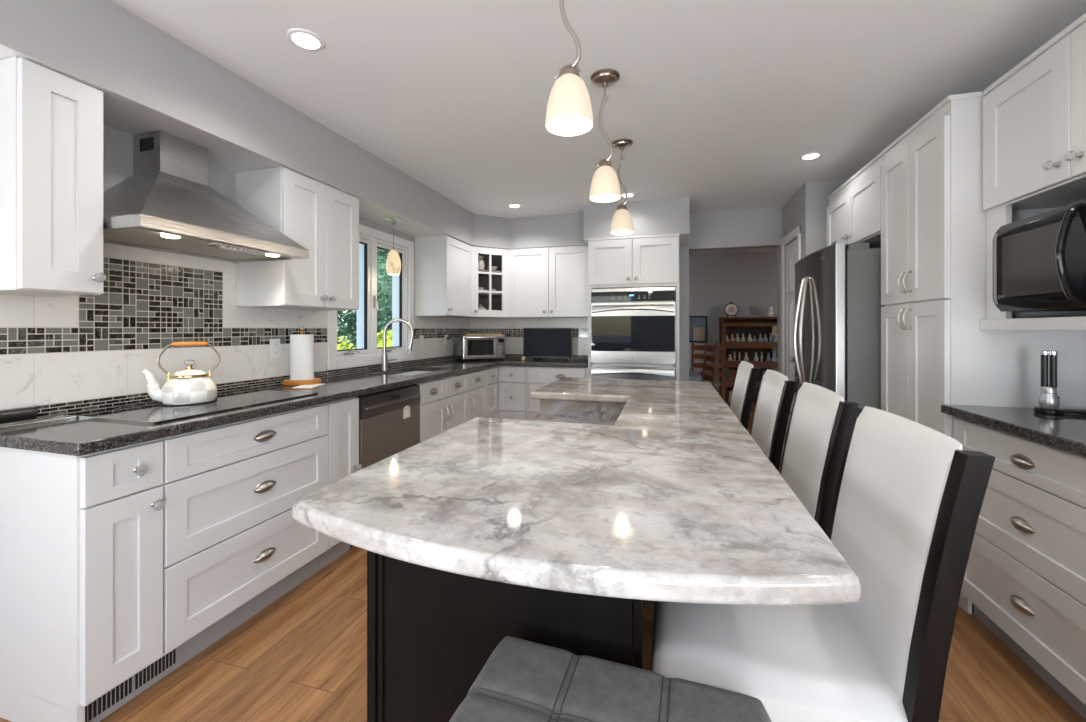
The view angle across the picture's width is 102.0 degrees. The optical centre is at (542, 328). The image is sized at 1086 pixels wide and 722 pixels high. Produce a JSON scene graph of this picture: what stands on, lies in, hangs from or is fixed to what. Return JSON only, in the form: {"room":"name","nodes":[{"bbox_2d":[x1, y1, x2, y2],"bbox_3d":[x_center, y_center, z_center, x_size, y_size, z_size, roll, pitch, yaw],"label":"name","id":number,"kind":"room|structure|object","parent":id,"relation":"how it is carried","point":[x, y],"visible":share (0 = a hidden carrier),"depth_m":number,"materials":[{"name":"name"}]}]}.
{"room":"kitchen","nodes":[
{"label":"kitchen","id":0,"kind":"room"},
{"bbox_2d":[0,124,468,417],"bbox_3d":[-2.027,0.028,1.527,0.158,2.440,8.010,0,0,16],"label":"wall","id":1,"kind":"structure","parent":0,"point":[59,354],"depth_m":1.99,"materials":[{"name":"beige tile"}]},
{"bbox_2d":[0,56,106,296],"bbox_3d":[-1.757,-0.493,1.529,0.373,0.738,0.218,0,0,16],"label":"upper cabinet","id":2,"kind":"object","parent":1,"relation":"attached to","point":[51,122],"visible":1,"depth_m":1.46,"materials":[{"name":"white paint"}]},
{"bbox_2d":[103,130,308,262],"bbox_3d":[-1.553,-0.607,1.984,0.495,0.512,0.754,0,0,16],"label":"range hood","id":3,"kind":"object","parent":1,"relation":"attached to","point":[167,204],"visible":0.98,"depth_m":1.92,"materials":[{"name":"metal"}]},
{"bbox_2d":[161,233,179,238],"bbox_3d":[-1.486,-0.373,1.756,0.060,0.014,0.060,0,0,16],"label":"lamp","id":4,"kind":"object","parent":3,"relation":"on","point":[162,234],"depth_m":1.75,"materials":[{"name":"white"}]},
{"bbox_2d":[266,253,279,256],"bbox_3d":[-1.356,-0.373,2.208,0.060,0.014,0.060,0,0,16],"label":"lamp","id":5,"kind":"object","parent":3,"relation":"on","point":[269,254],"depth_m":2.21,"materials":[{"name":"white"}]},
{"bbox_2d":[270,339,279,358],"bbox_3d":[-1.614,0.118,2.652,0.009,0.116,0.072,0,0,16],"label":"wall outlet","id":6,"kind":"object","parent":1,"relation":"attached to","point":[274,343],"visible":1,"depth_m":2.65,"materials":[{"name":"white plastic"}]},
{"bbox_2d":[273,342,277,354],"bbox_3d":[-1.611,0.118,2.651,0.003,0.082,0.032,0,0,16],"label":"receptacle","id":7,"kind":"object","parent":6,"relation":"attached to","point":[275,344],"depth_m":2.65,"materials":[{"name":"white plastic"}]},
{"bbox_2d":[235,167,358,310],"bbox_3d":[-1.432,-0.493,2.656,0.373,0.738,0.594,0,0,16],"label":"upper cabinet","id":8,"kind":"object","parent":1,"relation":"attached to","point":[321,218],"visible":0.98,"depth_m":2.47,"materials":[{"name":"white paint"}]},
{"bbox_2d":[328,360,412,376],"bbox_3d":[-1.357,0.310,3.577,0.007,0.048,1.059,0,0,16],"label":"backsplash window","id":9,"kind":"structure","parent":1,"relation":"in","point":[335,372],"depth_m":3.42,"materials":[{"name":"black tile"}]},
{"bbox_2d":[328,224,413,369],"bbox_3d":[-1.415,-0.259,3.593,0.187,1.090,1.060,0,0,16],"label":"window","id":10,"kind":"structure","parent":1,"relation":"in","point":[402,284],"depth_m":3.57,"materials":[{"name":"white wood"}]},
{"bbox_2d":[419,335,423,346],"bbox_3d":[-1.162,0.118,4.218,0.008,0.116,0.072,0,0,16],"label":"wall outlet","id":11,"kind":"object","parent":1,"relation":"attached to","point":[421,337],"visible":1,"depth_m":4.21,"materials":[{"name":"white plastic"}]},
{"bbox_2d":[415,235,471,316],"bbox_3d":[-0.947,-0.493,4.334,0.373,0.738,0.551,0,0,16],"label":"upper cabinet","id":12,"kind":"object","parent":1,"relation":"attached to","point":[443,263],"visible":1,"depth_m":4.10,"materials":[{"name":"white paint"}]},
{"bbox_2d":[445,335,447,345],"bbox_3d":[-1.026,0.118,4.688,0.009,0.116,0.072,0,0,16],"label":"wall outlet","id":13,"kind":"object","parent":1,"relation":"attached to","point":[446,336],"visible":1,"depth_m":4.68,"materials":[{"name":"white plastic"}]},
{"bbox_2d":[449,246,507,318],"bbox_3d":[-0.669,-0.493,4.847,0.621,0.738,0.632,0,0,16],"label":"upper cabinet","id":14,"kind":"object","parent":1,"relation":"attached to","point":[497,300],"visible":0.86,"depth_m":4.72,"materials":[{"name":"white paint"}]},
{"bbox_2d":[478,256,484,269],"bbox_3d":[-0.675,-0.706,4.720,0.104,0.154,0.099,0,0,-26],"label":"jug","id":15,"kind":"object","parent":14,"relation":"on","point":[481,265],"visible":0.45,"depth_m":4.69,"materials":[{"name":"beige ceramic"}]},
{"bbox_2d":[478,304,488,309],"bbox_3d":[-0.673,-0.208,4.743,0.180,0.122,0.131,0,0,0],"label":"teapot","id":16,"kind":"object","parent":14,"relation":"in","point":[480,307],"visible":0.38,"depth_m":4.71,"materials":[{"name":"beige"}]},
{"bbox_2d":[478,269,501,276],"bbox_3d":[-0.671,-0.620,4.861,0.581,0.016,0.579,0,0,16],"label":"shelf","id":17,"kind":"object","parent":14,"relation":"attached to","point":[486,272],"depth_m":4.70,"materials":[{"name":"white wood"}]},
{"bbox_2d":[478,293,501,297],"bbox_3d":[-0.671,-0.375,4.861,0.581,0.016,0.579,0,0,16],"label":"shelf","id":18,"kind":"object","parent":14,"relation":"attached to","point":[480,295],"depth_m":4.82,"materials":[{"name":"white wood"}]},
{"bbox_2d":[0,0,689,248],"bbox_3d":[-0.775,-1.028,1.155,2.470,0.328,7.790,0,0,16],"label":"soffit","id":19,"kind":"structure","parent":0,"point":[149,80],"depth_m":2.08,"materials":[{"name":"grey paint"}]},
{"bbox_2d":[385,217,401,274],"bbox_3d":[-1.176,-0.646,3.462,0.124,0.435,0.124,0,0,16],"label":"pendant lamp","id":20,"kind":"object","parent":19,"relation":"hanging from","point":[393,262],"visible":1,"depth_m":3.42,"materials":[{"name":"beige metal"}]},
{"bbox_2d":[0,412,1085,721],"bbox_3d":[1.053,1.298,2.116,5.750,0.100,10.850,0,0,16],"label":"floor","id":21,"kind":"structure","parent":0,"point":[302,657],"depth_m":1.59,"materials":[{"name":"brown wood"}]},
{"bbox_2d":[0,439,165,721],"bbox_3d":[-1.615,0.810,1.494,0.652,0.876,0.224,0,0,16],"label":"base cabinet","id":22,"kind":"object","parent":21,"relation":"on","point":[81,537],"visible":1,"depth_m":1.37,"materials":[{"name":"white paint"}]},
{"bbox_2d":[85,646,179,721],"bbox_3d":[-1.379,1.192,1.483,0.007,0.096,0.290,0,0,16],"label":"grille","id":23,"kind":"object","parent":22,"relation":"attached to","point":[115,698],"visible":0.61,"depth_m":1.47,"materials":[{"name":"silver metal"}]},
{"bbox_2d":[153,403,327,684],"bbox_3d":[-1.488,0.810,1.973,0.630,0.876,0.764,0,0,16],"label":"base cabinet","id":24,"kind":"object","parent":21,"relation":"on","point":[233,544],"visible":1,"depth_m":1.78,"materials":[{"name":"white paint"}]},
{"bbox_2d":[319,396,361,569],"bbox_3d":[-1.340,0.810,2.448,0.652,0.876,0.229,0,0,16],"label":"base cabinet","id":25,"kind":"object","parent":21,"relation":"on","point":[343,415],"visible":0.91,"depth_m":2.36,"materials":[{"name":"white paint"}]},
{"bbox_2d":[350,384,419,547],"bbox_3d":[-1.225,0.814,2.860,0.620,0.868,0.608,0,0,16],"label":"dishwasher","id":26,"kind":"object","parent":21,"relation":"on","point":[384,432],"visible":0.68,"depth_m":2.71,"materials":[{"name":"grey metal"}]},
{"bbox_2d":[403,406,409,418],"bbox_3d":[-0.899,0.547,2.908,0.007,0.082,0.074,0,0,16],"label":"magnet","id":27,"kind":"object","parent":26,"relation":"attached to","point":[406,412],"visible":1,"depth_m":2.90,"materials":[{"name":"beige plastic"}]},
{"bbox_2d":[393,371,468,441],"bbox_3d":[-1.028,0.810,3.534,0.649,0.876,0.779,0,0,16],"label":"base cabinet","id":28,"kind":"object","parent":21,"relation":"on","point":[444,402],"visible":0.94,"depth_m":3.40,"materials":[{"name":"white paint"}]},
{"bbox_2d":[0,358,587,455],"bbox_3d":[-0.685,0.353,3.129,1.528,0.038,3.928,0,0,16],"label":"countertop","id":29,"kind":"structure","parent":28,"relation":"on","point":[77,436],"depth_m":1.72,"materials":[{"name":"stone"}]},
{"bbox_2d":[0,407,37,423],"bbox_3d":[-1.903,0.310,1.538,0.047,0.047,0.180,0,0,16],"label":"bar","id":30,"kind":"object","parent":29,"relation":"on","point":[29,413],"visible":0.96,"depth_m":1.57,"materials":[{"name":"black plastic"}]},
{"bbox_2d":[0,415,75,429],"bbox_3d":[-1.808,0.329,1.542,0.070,0.009,0.230,0,0,16],"label":"steel tray","id":31,"kind":"object","parent":29,"relation":"on","point":[61,417],"visible":1,"depth_m":1.56,"materials":[{"name":"silver metal"}]},
{"bbox_2d":[61,389,317,423],"bbox_3d":[-1.496,0.330,1.967,0.495,0.008,0.752,0,0,16],"label":"cooktop","id":32,"kind":"object","parent":29,"relation":"in","point":[150,412],"visible":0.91,"depth_m":1.81,"materials":[{"name":"black glass"}]},
{"bbox_2d":[142,341,219,405],"bbox_3d":[-1.581,0.191,1.949,0.200,0.271,0.231,0,0,14],"label":"kettle","id":33,"kind":"object","parent":32,"relation":"on","point":[188,386],"visible":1,"depth_m":1.90,"materials":[{"name":"white ceramic"}]},
{"bbox_2d":[282,326,321,385],"bbox_3d":[-1.469,0.158,2.683,0.212,0.352,0.212,0,0,16],"label":"paper towel holder","id":34,"kind":"object","parent":29,"relation":"on","point":[301,345],"visible":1,"depth_m":2.63,"materials":[{"name":"white paper"}]},
{"bbox_2d":[293,384,323,387],"bbox_3d":[-1.368,0.332,2.581,0.110,0.004,0.180,0,0,-4],"label":"note card","id":35,"kind":"object","parent":29,"relation":"on","point":[312,385],"visible":0.93,"depth_m":2.52,"materials":[{"name":"white paper"}]},
{"bbox_2d":[381,318,413,370],"bbox_3d":[-1.184,0.123,3.596,0.212,0.421,0.186,0,0,16],"label":"faucet","id":36,"kind":"object","parent":29,"relation":"on","point":[384,357],"visible":1,"depth_m":3.55,"materials":[{"name":"silver metal"}]},
{"bbox_2d":[454,335,504,360],"bbox_3d":[-0.674,0.201,4.752,0.470,0.265,0.398,0,0,-27],"label":"toaster oven","id":37,"kind":"object","parent":29,"relation":"on","point":[482,346],"visible":0.99,"depth_m":4.62,"materials":[{"name":"metal"}]},
{"bbox_2d":[458,334,501,335],"bbox_3d":[-0.680,0.060,4.764,0.400,0.016,0.290,0,0,-27],"label":"cutting board","id":38,"kind":"object","parent":37,"relation":"on","point":[458,334],"visible":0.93,"depth_m":4.61,"materials":[{"name":"brown wood"}]},
{"bbox_2d":[523,328,572,359],"bbox_3d":[0.051,0.161,4.773,0.544,0.345,0.140,0,0,12],"label":"television","id":39,"kind":"object","parent":29,"relation":"on","point":[537,342],"visible":0.88,"depth_m":4.76,"materials":[{"name":"black plastic"}]},
{"bbox_2d":[553,357,587,361],"bbox_3d":[0.294,0.310,4.550,0.371,0.047,0.160,0,0,5],"label":"cable box","id":40,"kind":"object","parent":29,"relation":"on","point":[574,358],"visible":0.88,"depth_m":4.52,"materials":[{"name":"black plastic"}]},
{"bbox_2d":[468,369,486,419],"bbox_3d":[-0.865,0.810,4.098,0.649,0.876,0.394,0,0,16],"label":"base cabinet","id":41,"kind":"object","parent":21,"relation":"on","point":[477,379],"visible":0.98,"depth_m":4.02,"materials":[{"name":"white paint"}]},
{"bbox_2d":[485,366,527,419],"bbox_3d":[-0.555,0.810,4.679,0.922,0.876,0.889,0,0,16],"label":"base cabinet","id":42,"kind":"object","parent":21,"relation":"on","point":[507,386],"visible":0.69,"depth_m":4.43,"materials":[{"name":"white paint"}]},
{"bbox_2d":[528,366,587,419],"bbox_3d":[0.215,0.810,4.590,0.607,0.876,0.618,0,0,16],"label":"base cabinet","id":43,"kind":"object","parent":21,"relation":"on","point":[538,377],"visible":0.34,"depth_m":4.36,"materials":[{"name":"white paint"}]},
{"bbox_2d":[292,377,860,721],"bbox_3d":[0.273,0.791,1.786,0.965,0.914,2.387,0,0,16],"label":"kitchen island","id":44,"kind":"object","parent":21,"relation":"on","point":[555,527],"visible":1,"depth_m":0.90,"materials":[{"name":"stone"}]},
{"bbox_2d":[530,414,615,424],"bbox_3d":[0.110,0.476,1.947,0.502,0.040,0.733,0,0,16],"label":"shelf","id":45,"kind":"object","parent":44,"relation":"attached to","point":[602,419],"depth_m":2.24,"materials":[{"name":"stone"}]},
{"bbox_2d":[449,636,770,721],"bbox_3d":[0.070,0.922,0.588,0.484,0.652,0.460,0,0,19],"label":"counter stool","id":46,"kind":"object","parent":21,"relation":"on","point":[522,680],"visible":1,"depth_m":0.72,"materials":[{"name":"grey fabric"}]},
{"bbox_2d":[588,234,679,380],"bbox_3d":[0.914,0.193,4.375,0.843,2.110,0.664,0,0,16],"label":"tall cabinet","id":47,"kind":"object","parent":21,"relation":"on","point":[649,260],"visible":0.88,"depth_m":4.09,"materials":[{"name":"white paint"}]},
{"bbox_2d":[591,287,675,380],"bbox_3d":[0.894,0.277,4.316,0.771,1.322,0.576,0,0,16],"label":"double oven","id":48,"kind":"object","parent":47,"relation":"in","point":[633,330],"visible":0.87,"depth_m":4.07,"materials":[{"name":"grey metal"}]},
{"bbox_2d":[691,340,723,398],"bbox_3d":[2.347,0.698,6.327,0.478,1.101,0.476,0,0,16],"label":"chair","id":49,"kind":"object","parent":21,"relation":"on","point":[694,347],"visible":0.48,"depth_m":6.12,"materials":[{"name":"brown wood"}]},
{"bbox_2d":[702,340,717,387],"bbox_3d":[1.939,0.698,5.638,0.476,1.101,0.478,0,0,2],"label":"chair","id":50,"kind":"object","parent":21,"relation":"on","point":[712,379],"visible":0.42,"depth_m":5.65,"materials":[{"name":"brown wood"}]},
{"bbox_2d":[730,361,759,429],"bbox_3d":[0.889,0.715,2.460,0.514,1.067,0.433,0,0,16],"label":"counter chair","id":51,"kind":"object","parent":21,"relation":"on","point":[746,378],"visible":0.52,"depth_m":2.25,"materials":[{"name":"white leather"}]},
{"bbox_2d":[719,317,777,411],"bbox_3d":[3.190,0.533,6.761,0.884,1.430,0.360,0,0,16],"label":"bookcase","id":52,"kind":"object","parent":21,"relation":"on","point":[755,326],"visible":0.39,"depth_m":6.83,"materials":[{"name":"brown wood"}]},
{"bbox_2d":[726,367,728,379],"bbox_3d":[2.860,0.701,6.830,0.037,0.214,0.150,0,0,16],"label":"book","id":53,"kind":"object","parent":52,"relation":"on","point":[727,368],"visible":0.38,"depth_m":6.76,"materials":[{"name":"green paper"}]},
{"bbox_2d":[726,390,729,402],"bbox_3d":[2.870,1.050,6.827,0.028,0.195,0.150,0,0,16],"label":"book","id":54,"kind":"object","parent":52,"relation":"on","point":[727,391],"visible":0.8,"depth_m":6.77,"materials":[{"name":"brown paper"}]},
{"bbox_2d":[729,369,731,379],"bbox_3d":[2.896,0.719,6.819,0.032,0.179,0.150,0,0,16],"label":"book","id":55,"kind":"object","parent":52,"relation":"on","point":[730,370],"visible":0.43,"depth_m":6.75,"materials":[{"name":"brown paper"}]},
{"bbox_2d":[724,302,738,316],"bbox_3d":[2.915,-0.301,6.818,0.204,0.242,0.162,0,0,16],"label":"clock","id":56,"kind":"object","parent":52,"relation":"on","point":[731,309],"visible":0.97,"depth_m":6.79,"materials":[{"name":"beige"}]},
{"bbox_2d":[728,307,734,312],"bbox_3d":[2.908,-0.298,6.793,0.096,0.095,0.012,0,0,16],"label":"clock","id":57,"kind":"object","parent":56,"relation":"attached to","point":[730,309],"depth_m":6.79,"materials":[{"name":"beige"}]},
{"bbox_2d":[747,334,751,341],"bbox_3d":[3.159,0.147,6.725,0.080,0.141,0.080,0,0,16],"label":"figurine","id":58,"kind":"object","parent":52,"relation":"on","point":[749,339],"visible":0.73,"depth_m":6.70,"materials":[{"name":"beige ceramic"}]},
{"bbox_2d":[763,334,767,341],"bbox_3d":[3.397,0.150,6.720,0.075,0.137,0.075,0,0,16],"label":"figurine","id":59,"kind":"object","parent":52,"relation":"on","point":[765,339],"visible":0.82,"depth_m":6.70,"materials":[{"name":"blue"}]},
{"bbox_2d":[766,353,770,360],"bbox_3d":[3.433,0.436,6.703,0.075,0.144,0.075,0,0,16],"label":"figurine","id":60,"kind":"object","parent":52,"relation":"on","point":[768,358],"visible":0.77,"depth_m":6.69,"materials":[{"name":"blue"}]},
{"bbox_2d":[762,305,777,316],"bbox_3d":[3.431,-0.273,6.649,0.138,0.180,0.166,0,0,-35],"label":"ceramic jug","id":61,"kind":"object","parent":52,"relation":"on","point":[770,313],"visible":1,"depth_m":6.61,"materials":[{"name":"beige ceramic"}]},
{"bbox_2d":[750,369,796,471],"bbox_3d":[0.762,0.715,1.919,0.514,1.067,0.433,0,0,16],"label":"counter chair","id":62,"kind":"object","parent":21,"relation":"on","point":[776,392],"visible":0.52,"depth_m":1.73,"materials":[{"name":"white leather"}]},
{"bbox_2d":[780,382,858,535],"bbox_3d":[0.643,0.715,1.433,0.514,1.067,0.433,0,0,16],"label":"counter chair","id":63,"kind":"object","parent":21,"relation":"on","point":[820,420],"visible":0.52,"depth_m":1.27,"materials":[{"name":"white leather"}]},
{"bbox_2d":[651,406,994,721],"bbox_3d":[0.506,0.715,0.952,0.514,1.067,0.433,0,0,16],"label":"counter chair","id":64,"kind":"object","parent":21,"relation":"on","point":[908,498],"visible":0.8,"depth_m":0.80,"materials":[{"name":"white leather"}]},
{"bbox_2d":[790,239,883,414],"bbox_3d":[2.222,0.338,2.984,0.906,1.760,0.909,0,0,16],"label":"refrigerator","id":65,"kind":"object","parent":21,"relation":"on","point":[837,330],"visible":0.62,"depth_m":2.64,"materials":[{"name":"grey metal"}]},
{"bbox_2d":[881,91,1085,613],"bbox_3d":[2.157,0.105,2.176,0.660,2.285,0.634,0,0,16],"label":"pantry cabinet","id":66,"kind":"object","parent":21,"relation":"on","point":[935,352],"visible":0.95,"depth_m":1.96,"materials":[{"name":"white paint"}]},
{"bbox_2d":[953,417,1085,719],"bbox_3d":[1.975,0.810,1.484,0.618,0.876,0.789,0,0,16],"label":"base cabinet","id":67,"kind":"object","parent":21,"relation":"on","point":[1024,580],"visible":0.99,"depth_m":1.51,"materials":[{"name":"white paint"}]},
{"bbox_2d":[941,404,1085,456],"bbox_3d":[1.962,0.353,1.474,0.643,0.038,0.821,0,0,16],"label":"countertop","id":68,"kind":"structure","parent":67,"relation":"on","point":[1067,432],"depth_m":1.59,"materials":[{"name":"stone"}]},
{"bbox_2d":[1034,351,1085,414],"bbox_3d":[2.142,0.210,1.703,0.362,0.247,0.081,0,0,18],"label":"grinder","id":69,"kind":"object","parent":68,"relation":"on","point":[1048,400],"visible":1,"depth_m":1.73,"materials":[{"name":"silver metal"}]},
{"bbox_3d":[1.131,0.881,5.180,1.300,0.735,0.600,0,0,16],"label":"dining table","id":70,"kind":"object","parent":21,"relation":"on","visible":0},
{"bbox_2d":[689,371,702,380],"bbox_3d":[1.125,0.630,5.181,1.429,0.236,0.694,0,0,16],"label":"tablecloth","id":71,"kind":"object","parent":70,"relation":"on","point":[693,375],"visible":0.14,"depth_m":4.74,"materials":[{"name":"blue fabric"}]},
{"bbox_2d":[110,0,1085,255],"bbox_3d":[1.053,-1.242,2.116,5.750,0.100,10.850,0,0,16],"label":"ceiling","id":72,"kind":"structure","parent":0,"point":[719,103],"depth_m":2.09,"materials":[{"name":"white paint"}]},
{"bbox_2d":[286,28,324,50],"bbox_3d":[-0.976,-1.188,1.812,0.140,0.008,0.140,0,0,16],"label":"recessed light","id":73,"kind":"object","parent":72,"relation":"in","point":[305,39],"visible":1,"depth_m":1.81,"materials":[{"name":"white"}]},
{"bbox_2d":[507,203,521,207],"bbox_3d":[-0.274,-1.188,4.242,0.140,0.008,0.140,0,0,16],"label":"recessed light","id":74,"kind":"object","parent":72,"relation":"in","point":[512,205],"visible":1,"depth_m":4.23,"materials":[{"name":"white"}]},
{"bbox_2d":[545,0,592,135],"bbox_3d":[0.080,-0.905,1.340,0.146,0.573,0.146,0,0,16],"label":"pendant lamp","id":75,"kind":"object","parent":72,"relation":"hanging from","point":[569,108],"visible":1,"depth_m":1.31,"materials":[{"name":"white glass"}]},
{"bbox_2d":[590,68,620,201],"bbox_3d":[0.293,-0.905,2.080,0.146,0.573,0.146,0,0,16],"label":"pendant lamp","id":76,"kind":"object","parent":72,"relation":"hanging from","point":[605,187],"visible":1,"depth_m":2.05,"materials":[{"name":"white glass"}]},
{"bbox_2d":[611,139,633,234],"bbox_3d":[0.507,-0.905,2.820,0.146,0.573,0.146,0,0,16],"label":"pendant lamp","id":77,"kind":"object","parent":72,"relation":"hanging from","point":[622,223],"visible":0.99,"depth_m":2.79,"materials":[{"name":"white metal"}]},
{"bbox_2d":[621,192,635,196],"bbox_3d":[0.752,-1.188,3.905,0.140,0.008,0.140,0,0,16],"label":"recessed light","id":78,"kind":"object","parent":72,"relation":"in","point":[630,194],"visible":0.72,"depth_m":3.89,"materials":[{"name":"white"}]},
{"bbox_2d":[799,152,822,159],"bbox_3d":[1.842,-1.188,3.028,0.140,0.008,0.140,0,0,16],"label":"recessed light","id":79,"kind":"object","parent":72,"relation":"in","point":[812,155],"visible":1,"depth_m":3.02,"materials":[{"name":"white"}]},
{"bbox_2d":[469,207,782,380],"bbox_3d":[1.161,0.028,4.709,4.220,2.440,0.128,0,0,16],"label":"wall","id":80,"kind":"structure","parent":0,"point":[752,228],"depth_m":4.55,"materials":[{"name":"grey paint"}]},
{"bbox_2d":[508,245,587,317],"bbox_3d":[0.098,-0.493,4.761,0.917,0.738,0.373,0,0,16],"label":"upper cabinet","id":81,"kind":"object","parent":80,"relation":"attached to","point":[546,282],"visible":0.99,"depth_m":4.63,"materials":[{"name":"white paint"}]},
{"bbox_2d":[689,252,777,392],"bbox_3d":[2.753,0.028,7.194,5.300,2.440,0.150,0,0,16],"label":"wall","id":82,"kind":"structure","parent":0,"point":[748,281],"depth_m":7.06,"materials":[{"name":"grey paint"}]},
{"bbox_2d":[689,316,706,341],"bbox_3d":[2.430,0.003,7.194,0.480,0.430,0.024,0,0,16],"label":"framed picture","id":83,"kind":"object","parent":82,"relation":"attached to","point":[697,324],"visible":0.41,"depth_m":7.17,"materials":[{"name":"blue"}]},
{"bbox_2d":[783,179,847,443],"bbox_3d":[2.597,0.028,3.841,0.740,2.440,0.760,0,0,16],"label":"wall partition","id":84,"kind":"structure","parent":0,"point":[808,205],"depth_m":3.57,"materials":[{"name":"grey paint"}]},
{"bbox_2d":[784,239,796,437],"bbox_3d":[2.254,0.221,4.005,0.101,2.035,0.486,0,0,16],"label":"door","id":85,"kind":"structure","parent":84,"relation":"in","point":[791,249],"depth_m":4.04,"materials":[{"name":"white"}]},
{"bbox_2d":[781,225,800,456],"bbox_3d":[2.249,0.188,4.003,0.018,2.120,0.626,0,0,16],"label":"trim","id":86,"kind":"structure","parent":84,"relation":"attached to","point":[796,232],"depth_m":4.24,"materials":[{"name":"white"}]},
{"bbox_2d":[826,151,883,247],"bbox_3d":[2.373,-0.802,2.929,0.662,0.470,0.926,0,0,16],"label":"upper cabinet","id":87,"kind":"object","parent":84,"relation":"attached to","point":[853,212],"visible":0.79,"depth_m":2.88,"materials":[{"name":"white paint"}]},
{"bbox_3d":[2.021,0.028,0.296,0.120,2.440,7.890,0,0,16],"label":"wall","id":88,"kind":"structure","parent":0,"visible":0},
{"bbox_2d":[980,13,1085,329],"bbox_3d":[2.002,-0.516,1.423,0.540,1.041,0.890,0,0,16],"label":"upper cabinet","id":89,"kind":"object","parent":88,"relation":"attached to","point":[1034,115],"visible":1,"depth_m":1.66,"materials":[{"name":"white paint"}]},
{"bbox_2d":[980,316,1085,329],"bbox_3d":[2.021,-0.019,1.418,0.502,0.046,0.890,0,0,16],"label":"shelf","id":90,"kind":"object","parent":89,"relation":"attached to","point":[991,322],"depth_m":1.65,"materials":[{"name":"white paint"}]},
{"bbox_2d":[993,200,1085,311],"bbox_3d":[1.931,-0.242,1.467,0.482,0.345,0.560,0,0,16],"label":"microwave","id":91,"kind":"object","parent":89,"relation":"on","point":[1039,261],"visible":1,"depth_m":1.55,"materials":[{"name":"black metal"}]},
{"label":"outside","id":92,"kind":"structure","parent":0,"visible":0},
{"bbox_3d":[-9.813,1.698,13.709,21.540,0.100,27.100,0,0,16],"label":"ground","id":93,"kind":"structure","parent":92,"visible":0},
{"bbox_2d":[337,310,356,348],"bbox_3d":[-4.428,-1.341,7.466,2.612,5.980,2.629,0,0,-20],"label":"tree","id":94,"kind":"object","parent":93,"relation":"on","point":[340,331],"visible":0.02,"depth_m":7.66,"materials":[{"name":"green plant"}]},
{"bbox_2d":[337,335,356,349],"bbox_3d":[-2.625,0.836,5.026,1.102,1.630,1.601,0,0,35],"label":"shrub","id":95,"kind":"object","parent":93,"relation":"on","point":[339,347],"visible":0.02,"depth_m":5.15,"materials":[{"name":"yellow plant"}]},
{"bbox_2d":[337,248,391,348],"bbox_3d":[-3.711,-1.394,10.789,2.840,6.085,3.400,0,0,24],"label":"tree","id":96,"kind":"object","parent":93,"relation":"on","point":[384,281],"visible":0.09,"depth_m":9.49,"materials":[{"name":"green plant"}]},
{"bbox_2d":[377,330,391,347],"bbox_3d":[-2.318,0.829,6.753,1.222,1.643,1.639,0,0,16],"label":"shrub","id":97,"kind":"object","parent":93,"relation":"on","point":[389,341],"visible":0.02,"depth_m":6.56,"materials":[{"name":"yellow plant"}]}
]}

